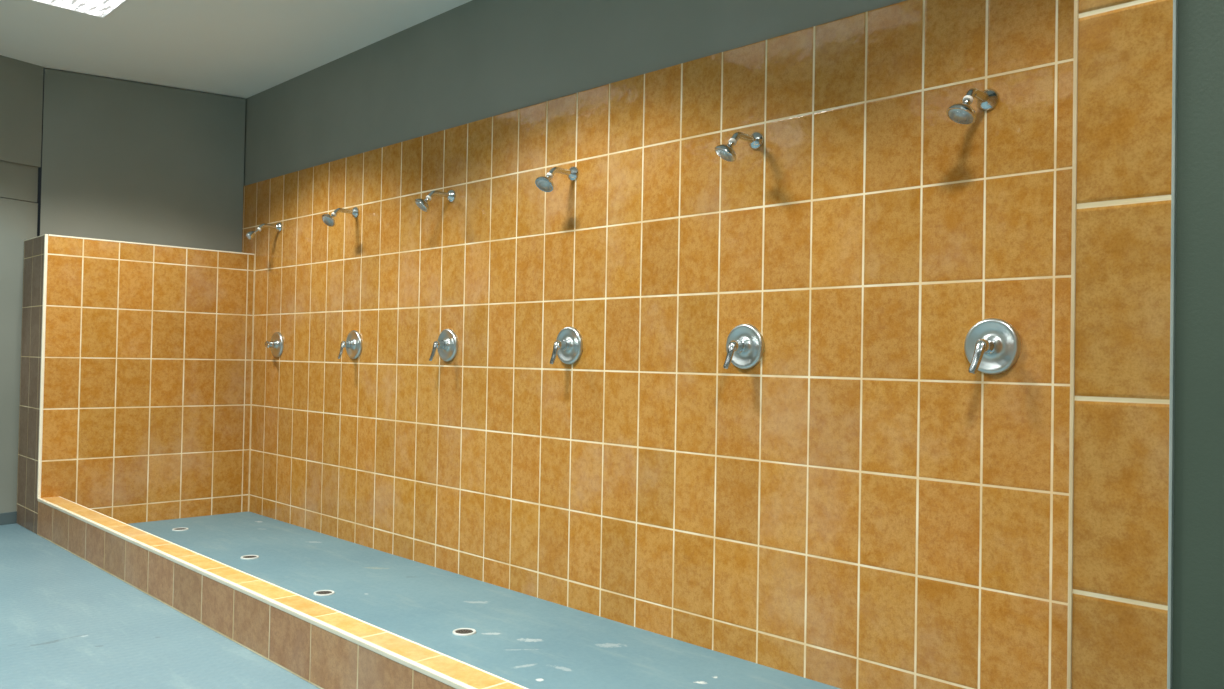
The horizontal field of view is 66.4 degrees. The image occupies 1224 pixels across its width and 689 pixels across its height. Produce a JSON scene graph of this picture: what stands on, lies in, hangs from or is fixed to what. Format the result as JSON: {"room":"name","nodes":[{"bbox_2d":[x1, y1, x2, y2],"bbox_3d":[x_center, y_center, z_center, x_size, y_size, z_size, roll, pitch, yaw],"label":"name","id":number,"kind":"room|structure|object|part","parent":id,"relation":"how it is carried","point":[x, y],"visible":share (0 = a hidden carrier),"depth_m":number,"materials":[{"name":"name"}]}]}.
{"room":"communal shower room","nodes":[
{"label":"communal shower room","id":0,"kind":"room"},
{"bbox_2d":[0,55,43,166],"bbox_3d":[-4.622,-0.361,4.715,0.332,2.873,3.100,0,-1,40],"label":"wall","id":1,"kind":"structure","parent":0,"point":[21,82],"depth_m":5.81,"materials":[{"name":"grey paint"}]},
{"bbox_2d":[0,161,37,524],"bbox_3d":[-3.905,-0.015,5.526,0.082,2.236,0.918,1,-1,30],"label":"door","id":2,"kind":"structure","parent":1,"relation":"in","point":[18,182],"depth_m":5.79,"materials":[{"name":"grey paint"}]},
{"bbox_3d":[-3.895,-1.022,5.547,0.064,0.223,0.918,1,-1,30],"label":"transom panel","id":3,"kind":"part","parent":2,"relation":"part of","materials":[{"name":"grey paint"}]},
{"bbox_2d":[17,234,254,533],"bbox_3d":[-3.080,0.246,6.111,1.263,1.763,0.513,2,-1,-45],"label":"wall","id":4,"kind":"structure","parent":0,"point":[136,373],"depth_m":5.85,"materials":[{"name":"orange tile"}]},
{"bbox_3d":[-3.349,0.128,5.502,0.017,1.555,0.018,2,-1,-45],"label":"edge trim","id":5,"kind":"part","parent":4,"relation":"part of","materials":[{"name":"white tile"}]},
{"bbox_3d":[-3.059,-0.631,6.121,1.262,0.009,0.490,2,-1,-45],"label":"trim","id":6,"kind":"part","parent":4,"relation":"part of","materials":[{"name":"tile"}]},
{"bbox_2d":[40,69,245,252],"bbox_3d":[-3.150,-0.304,6.290,1.207,2.866,0.152,2,-1,-31],"label":"wall","id":7,"kind":"structure","parent":0,"point":[127,161],"depth_m":6.22,"materials":[{"name":"grey paint"}]},
{"bbox_2d":[0,0,471,98],"bbox_3d":[-1.336,-1.822,2.288,4.514,0.092,8.723,2,-1,-45],"label":"ceiling","id":8,"kind":"structure","parent":0,"point":[243,49],"depth_m":5.30,"materials":[{"name":"white paint"}]},
{"bbox_2d":[30,0,128,18],"bbox_3d":[-2.519,-1.838,4.396,0.608,0.153,1.218,2,-1,-45],"label":"ceiling light","id":9,"kind":"object","parent":8,"relation":"attached to","point":[103,9],"visible":1,"depth_m":4.87,"materials":[{"name":"white plastic"}]},
{"bbox_2d":[0,511,839,688],"bbox_3d":[-1.391,1.153,2.239,4.514,0.130,8.723,2,-1,-45],"label":"floor","id":10,"kind":"structure","parent":0,"point":[530,642],"depth_m":3.71,"materials":[{"name":"blue paint"}]},
{"bbox_2d":[172,527,188,530],"bbox_3d":[-2.613,1.118,5.662,0.092,0.006,0.092,2,-1,-45],"label":"floor drain","id":11,"kind":"object","parent":10,"relation":"on","point":[181,528],"visible":1,"depth_m":5.65,"materials":[{"name":"grey metal"}]},
{"bbox_2d":[240,555,258,559],"bbox_3d":[-1.907,1.119,4.923,0.092,0.006,0.092,2,-1,-45],"label":"floor drain","id":12,"kind":"object","parent":10,"relation":"on","point":[246,557],"visible":1,"depth_m":4.91,"materials":[{"name":"grey metal"}]},
{"bbox_2d":[37,496,527,688],"bbox_3d":[-1.296,1.011,3.471,0.117,0.213,5.764,2,-1,-45],"label":"shower curb","id":13,"kind":"object","parent":10,"relation":"on","point":[324,646],"visible":1,"depth_m":3.38,"materials":[{"name":"orange tile"}]},
{"bbox_2d":[313,590,334,595],"bbox_3d":[-1.297,1.119,4.213,0.092,0.006,0.092,2,-1,-45],"label":"floor drain","id":14,"kind":"object","parent":10,"relation":"on","point":[320,592],"visible":1,"depth_m":4.20,"materials":[{"name":"grey metal"}]},
{"bbox_2d":[452,628,475,635],"bbox_3d":[-0.577,1.123,3.656,0.092,0.006,0.092,2,-1,-45],"label":"floor drain","id":15,"kind":"object","parent":10,"relation":"on","point":[460,631],"visible":1,"depth_m":3.65,"materials":[{"name":"grey metal"}]},
{"bbox_2d":[242,0,1073,688],"bbox_3d":[0.217,-0.286,3.787,0.122,2.873,8.418,2,-1,-45],"label":"wall","id":16,"kind":"structure","parent":0,"point":[853,506],"depth_m":3.58,"materials":[{"name":"orange tile"}]},
{"bbox_2d":[246,222,281,239],"bbox_3d":[-2.256,-0.737,6.055,0.220,0.134,0.066,2,-1,-45],"label":"shower","id":17,"kind":"object","parent":16,"relation":"attached to","point":[278,226],"visible":1,"depth_m":6.04,"materials":[{"name":"silver metal"}]},
{"bbox_3d":[-2.235,-0.760,6.076,0.132,0.050,0.025,2,-1,-45],"label":"shower arm","id":18,"kind":"part","parent":17,"relation":"part of","materials":[{"name":"silver metal"}]},
{"bbox_2d":[265,332,283,356],"bbox_3d":[-2.220,-0.001,6.074,0.106,0.167,0.168,2,-1,-45],"label":"shower valve","id":19,"kind":"object","parent":16,"relation":"attached to","point":[276,344],"visible":1,"depth_m":6.08,"materials":[{"name":"silver metal"}]},
{"bbox_2d":[322,207,358,226],"bbox_3d":[-1.558,-0.736,5.359,0.209,0.133,0.085,2,-1,-45],"label":"shower","id":20,"kind":"object","parent":16,"relation":"attached to","point":[329,220],"visible":1,"depth_m":5.33,"materials":[{"name":"silver metal"}]},
{"bbox_3d":[-1.612,-0.698,5.304,0.072,0.007,0.072,10,-41,24],"label":"nozzle plate","id":21,"kind":"part","parent":20,"relation":"part of","materials":[{"name":"grey metal"}]},
{"bbox_3d":[-1.546,-0.758,5.380,0.132,0.050,0.025,2,-1,-45],"label":"shower arm","id":22,"kind":"part","parent":20,"relation":"part of","materials":[{"name":"silver metal"}]},
{"bbox_2d":[338,330,361,358],"bbox_3d":[-1.525,0.000,5.373,0.106,0.168,0.167,2,-1,-45],"label":"shower valve","id":23,"kind":"object","parent":16,"relation":"attached to","point":[353,343],"visible":1,"depth_m":5.37,"materials":[{"name":"silver metal"}]},
{"bbox_3d":[-1.548,0.033,5.348,0.039,0.101,0.030,2,-3,-45],"label":"lever","id":24,"kind":"part","parent":23,"relation":"part of","materials":[{"name":"silver metal"}]},
{"bbox_2d":[415,189,455,211],"bbox_3d":[-0.895,-0.724,4.690,0.208,0.133,0.085,2,-1,-45],"label":"shower","id":25,"kind":"object","parent":16,"relation":"attached to","point":[450,195],"visible":1,"depth_m":4.66,"materials":[{"name":"silver metal"}]},
{"bbox_3d":[-0.949,-0.684,4.640,0.072,0.007,0.072,39,-16,1],"label":"nozzle plate","id":26,"kind":"part","parent":25,"relation":"part of","materials":[{"name":"grey metal"}]},
{"bbox_3d":[-0.872,-0.746,4.700,0.132,0.050,0.025,2,-1,-45],"label":"shower arm","id":27,"kind":"part","parent":25,"relation":"part of","materials":[{"name":"silver metal"}]},
{"bbox_2d":[429,329,457,360],"bbox_3d":[-0.868,0.002,4.710,0.106,0.168,0.167,2,-1,-45],"label":"shower valve","id":28,"kind":"object","parent":16,"relation":"attached to","point":[446,345],"visible":1,"depth_m":4.71,"materials":[{"name":"silver metal"}]},
{"bbox_3d":[-0.895,0.035,4.688,0.039,0.101,0.030,2,5,-45],"label":"lever","id":29,"kind":"part","parent":28,"relation":"part of","materials":[{"name":"silver metal"}]},
{"bbox_2d":[535,166,578,191],"bbox_3d":[-0.239,-0.718,4.028,0.207,0.133,0.085,2,-1,-45],"label":"shower","id":30,"kind":"object","parent":16,"relation":"attached to","point":[544,183],"visible":1,"depth_m":4.00,"materials":[{"name":"silver metal"}]},
{"bbox_3d":[-0.289,-0.675,3.977,0.072,0.007,0.072,7,-33,26],"label":"nozzle plate","id":31,"kind":"part","parent":30,"relation":"part of","materials":[{"name":"silver metal"}]},
{"bbox_3d":[-0.226,-0.740,4.048,0.132,0.050,0.025,2,-1,-45],"label":"shower arm","id":32,"kind":"part","parent":30,"relation":"part of","materials":[{"name":"silver metal"}]},
{"bbox_2d":[550,326,582,364],"bbox_3d":[-0.222,0.003,4.058,0.106,0.168,0.167,2,-1,-45],"label":"shower valve","id":33,"kind":"object","parent":16,"relation":"attached to","point":[568,345],"visible":1,"depth_m":4.06,"materials":[{"name":"silver metal"}]},
{"bbox_3d":[-0.248,0.036,4.035,0.039,0.101,0.030,2,3,-45],"label":"lever","id":34,"kind":"part","parent":33,"relation":"part of","materials":[{"name":"silver metal"}]},
{"bbox_2d":[714,131,763,161],"bbox_3d":[0.445,-0.711,3.340,0.204,0.133,0.087,2,-1,-45],"label":"shower","id":35,"kind":"object","parent":16,"relation":"attached to","point":[755,140],"visible":1,"depth_m":3.31,"materials":[{"name":"silver metal"}]},
{"bbox_3d":[0.395,-0.665,3.296,0.072,0.007,0.072,28,-7,24],"label":"nozzle plate","id":36,"kind":"part","parent":35,"relation":"part of","materials":[{"name":"silver metal"}]},
{"bbox_3d":[0.468,-0.733,3.348,0.132,0.050,0.025,2,-1,-45],"label":"shower arm","id":37,"kind":"part","parent":35,"relation":"part of","materials":[{"name":"silver metal"}]},
{"bbox_2d":[723,323,763,368],"bbox_3d":[0.450,0.006,3.380,0.106,0.168,0.167,2,-1,-45],"label":"shower valve","id":38,"kind":"object","parent":16,"relation":"attached to","point":[745,342],"visible":1,"depth_m":3.38,"materials":[{"name":"silver metal"}]},
{"bbox_3d":[0.422,0.039,3.359,0.039,0.101,0.030,2,7,-45],"label":"lever","id":39,"kind":"part","parent":38,"relation":"part of","materials":[{"name":"silver metal"}]},
{"bbox_2d":[946,88,998,124],"bbox_3d":[1.048,-0.701,2.732,0.204,0.132,0.085,2,-1,-45],"label":"shower","id":40,"kind":"object","parent":16,"relation":"attached to","point":[963,113],"visible":1,"depth_m":2.70,"materials":[{"name":"silver metal"}]},
{"bbox_3d":[1.000,-0.653,2.686,0.072,0.007,0.072,26,-10,4],"label":"nozzle plate","id":41,"kind":"part","parent":40,"relation":"part of","materials":[{"name":"silver metal"}]},
{"bbox_3d":[1.069,-0.723,2.741,0.132,0.050,0.025,2,-1,-45],"label":"shower arm","id":42,"kind":"part","parent":40,"relation":"part of","materials":[{"name":"silver metal"}]},
{"bbox_2d":[964,318,1020,373],"bbox_3d":[1.090,0.004,2.734,0.106,0.167,0.167,2,-1,-45],"label":"shower valve","id":43,"kind":"object","parent":16,"relation":"attached to","point":[992,345],"visible":1,"depth_m":2.74,"materials":[{"name":"silver metal"}]},
{"bbox_3d":[1.061,0.036,2.715,0.039,0.101,0.030,2,11,-45],"label":"lever","id":44,"kind":"part","parent":43,"relation":"part of","materials":[{"name":"silver metal"}]},
{"bbox_2d":[1067,0,1223,688],"bbox_3d":[1.939,-0.298,1.127,1.196,2.873,2.215,2,-1,-45],"label":"wall","id":45,"kind":"structure","parent":0,"point":[1146,532],"depth_m":1.41,"materials":[{"name":"orange tile"}]},
{"bbox_3d":[0.733,-0.005,1.488,0.006,2.254,0.006,2,-1,-45],"label":"edge trim","id":46,"kind":"part","parent":45,"relation":"part of","materials":[{"name":"tile"}]},
{"bbox_3d":[0.834,-0.004,1.392,0.011,2.254,0.005,2,-1,-45],"label":"corner trim","id":47,"kind":"part","parent":45,"relation":"part of","materials":[{"name":"tile"}]}
]}

